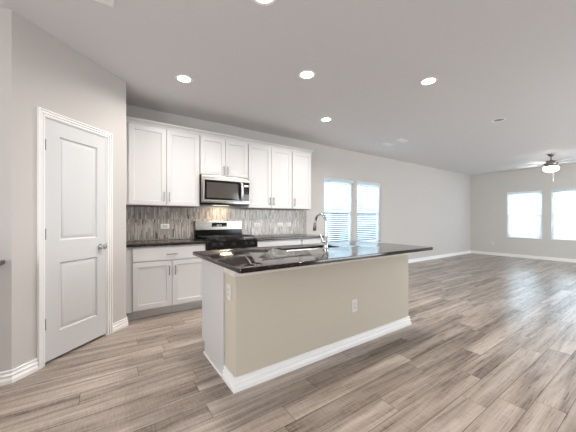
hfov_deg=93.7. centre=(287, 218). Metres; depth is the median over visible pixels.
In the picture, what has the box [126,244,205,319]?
base cabinet
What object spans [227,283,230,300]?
wall outlet
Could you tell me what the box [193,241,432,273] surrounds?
island countertop
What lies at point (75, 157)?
door
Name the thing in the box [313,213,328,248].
faucet
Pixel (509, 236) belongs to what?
window
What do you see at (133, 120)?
trim
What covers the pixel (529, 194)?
window blind
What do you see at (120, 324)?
baseboard
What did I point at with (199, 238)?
cooktop
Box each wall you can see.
[0,6,11,371]
[12,10,125,368]
[126,104,470,259]
[471,163,575,258]
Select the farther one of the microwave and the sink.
the microwave
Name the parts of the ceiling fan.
blade, blade, lamp shade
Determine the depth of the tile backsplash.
4.14 m
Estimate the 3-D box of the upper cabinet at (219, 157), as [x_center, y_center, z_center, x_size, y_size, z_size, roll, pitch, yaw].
[-1.026,-0.939,4.194,0.757,0.603,0.358,0,0,-34]
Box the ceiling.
[0,0,575,174]
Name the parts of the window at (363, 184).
pane, pane, sash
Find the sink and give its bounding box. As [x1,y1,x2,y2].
[285,247,322,250]
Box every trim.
[37,107,112,369]
[126,116,313,153]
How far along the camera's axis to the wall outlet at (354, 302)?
2.56 m
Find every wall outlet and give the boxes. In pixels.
[161,224,168,228]
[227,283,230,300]
[352,299,356,311]
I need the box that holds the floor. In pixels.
[0,253,575,431]
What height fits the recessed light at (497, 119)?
0.006 m
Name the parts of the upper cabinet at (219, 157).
door, door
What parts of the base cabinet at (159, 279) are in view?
door, drawer, door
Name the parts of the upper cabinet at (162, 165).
door, door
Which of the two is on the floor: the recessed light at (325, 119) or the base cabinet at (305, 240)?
the base cabinet at (305, 240)
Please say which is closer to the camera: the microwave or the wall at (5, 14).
the wall at (5, 14)
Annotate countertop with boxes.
[126,239,206,247]
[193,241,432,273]
[252,234,323,240]
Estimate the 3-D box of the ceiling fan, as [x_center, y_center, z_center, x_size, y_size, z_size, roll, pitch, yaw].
[6.230,-1.222,6.437,1.283,0.634,1.271,0,0,-34]
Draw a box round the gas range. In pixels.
[194,221,257,250]
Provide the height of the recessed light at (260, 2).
0.006 m
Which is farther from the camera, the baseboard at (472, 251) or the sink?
the baseboard at (472, 251)
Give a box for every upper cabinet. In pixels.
[126,122,198,207]
[199,135,247,177]
[240,144,291,209]
[287,151,310,209]
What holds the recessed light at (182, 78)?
in the ceiling
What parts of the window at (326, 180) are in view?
pane, pane, sash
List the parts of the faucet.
spout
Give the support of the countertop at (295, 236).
on the base cabinet at (266, 243)
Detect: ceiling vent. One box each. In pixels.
[94,0,113,7]
[396,138,408,141]
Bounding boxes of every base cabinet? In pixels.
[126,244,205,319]
[258,239,300,246]
[301,237,323,243]
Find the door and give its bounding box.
[45,116,106,361]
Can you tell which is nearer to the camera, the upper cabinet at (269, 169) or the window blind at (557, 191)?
the upper cabinet at (269, 169)
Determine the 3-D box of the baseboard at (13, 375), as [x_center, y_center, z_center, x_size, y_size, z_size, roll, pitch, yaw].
[-3.014,1.153,1.373,2.579,0.093,0.137,0,0,-34]
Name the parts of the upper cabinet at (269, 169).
door, door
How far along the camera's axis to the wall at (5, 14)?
1.97 m
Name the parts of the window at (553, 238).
sash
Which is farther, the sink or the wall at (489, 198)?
the wall at (489, 198)
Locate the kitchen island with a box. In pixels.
[202,253,411,393]
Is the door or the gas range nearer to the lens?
the door
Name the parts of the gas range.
backguard panel, clock panel, control panel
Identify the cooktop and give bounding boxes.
[196,237,256,240]
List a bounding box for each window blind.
[324,177,353,241]
[357,180,380,240]
[507,190,541,235]
[551,188,575,236]
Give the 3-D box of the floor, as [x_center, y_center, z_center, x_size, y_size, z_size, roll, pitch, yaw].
[2.888,1.250,2.561,14.060,0.100,7.760,0,0,-34]
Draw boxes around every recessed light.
[175,74,192,82]
[253,0,275,5]
[298,70,315,78]
[320,117,331,121]
[419,77,437,85]
[491,118,505,121]
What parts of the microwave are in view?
glass door, handle, control panel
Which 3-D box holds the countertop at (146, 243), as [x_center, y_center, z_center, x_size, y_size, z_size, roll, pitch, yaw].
[-1.642,0.312,3.599,0.926,0.030,0.623,0,0,-34]
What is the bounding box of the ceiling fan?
[516,153,575,180]
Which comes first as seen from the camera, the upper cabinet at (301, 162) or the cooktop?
the cooktop
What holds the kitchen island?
on the floor
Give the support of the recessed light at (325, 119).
in the ceiling
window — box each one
[326,180,350,241]
[357,184,381,242]
[508,194,541,238]
[552,191,575,240]
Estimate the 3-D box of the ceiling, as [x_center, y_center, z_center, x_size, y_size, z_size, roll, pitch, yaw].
[2.888,-1.615,2.561,14.060,0.150,7.760,0,0,-34]
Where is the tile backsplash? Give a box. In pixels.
[126,206,306,240]
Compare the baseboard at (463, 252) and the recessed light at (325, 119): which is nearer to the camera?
the recessed light at (325, 119)
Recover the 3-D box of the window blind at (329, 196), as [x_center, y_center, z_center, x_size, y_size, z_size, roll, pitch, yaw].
[1.106,-0.186,5.913,0.904,1.404,0.081,0,0,-34]
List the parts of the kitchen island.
shoe moulding, panel, cap moulding, baseboard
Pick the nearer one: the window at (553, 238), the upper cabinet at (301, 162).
the upper cabinet at (301, 162)
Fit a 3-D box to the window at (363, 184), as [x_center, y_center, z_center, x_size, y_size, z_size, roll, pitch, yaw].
[1.919,-0.149,6.505,0.900,1.481,0.147,0,0,-34]
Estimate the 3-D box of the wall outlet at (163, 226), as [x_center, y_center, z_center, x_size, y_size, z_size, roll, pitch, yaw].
[-1.769,0.105,3.885,0.116,0.072,0.009,0,0,-34]
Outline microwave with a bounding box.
[199,174,249,205]
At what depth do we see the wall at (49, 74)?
2.15 m
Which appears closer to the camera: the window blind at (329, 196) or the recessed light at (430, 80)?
the recessed light at (430, 80)
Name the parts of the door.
knob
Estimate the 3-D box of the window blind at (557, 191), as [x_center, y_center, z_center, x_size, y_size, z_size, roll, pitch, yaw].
[7.895,-0.173,7.501,0.081,1.360,0.844,0,0,-34]
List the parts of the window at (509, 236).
sash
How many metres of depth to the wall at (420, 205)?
7.01 m
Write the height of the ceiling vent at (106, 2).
0.008 m
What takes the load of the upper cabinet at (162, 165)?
attached to the wall at (420, 205)
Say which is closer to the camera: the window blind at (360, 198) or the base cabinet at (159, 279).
the base cabinet at (159, 279)
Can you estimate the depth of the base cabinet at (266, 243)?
4.29 m
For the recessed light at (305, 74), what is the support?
in the ceiling
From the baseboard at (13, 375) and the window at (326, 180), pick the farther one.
the window at (326, 180)
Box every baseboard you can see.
[0,358,38,385]
[113,314,127,332]
[408,250,470,262]
[471,250,575,262]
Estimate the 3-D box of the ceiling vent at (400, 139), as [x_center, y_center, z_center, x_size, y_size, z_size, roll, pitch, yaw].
[2.229,-1.536,5.274,0.260,0.008,0.140,0,0,-34]
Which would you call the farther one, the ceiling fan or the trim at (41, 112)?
the ceiling fan

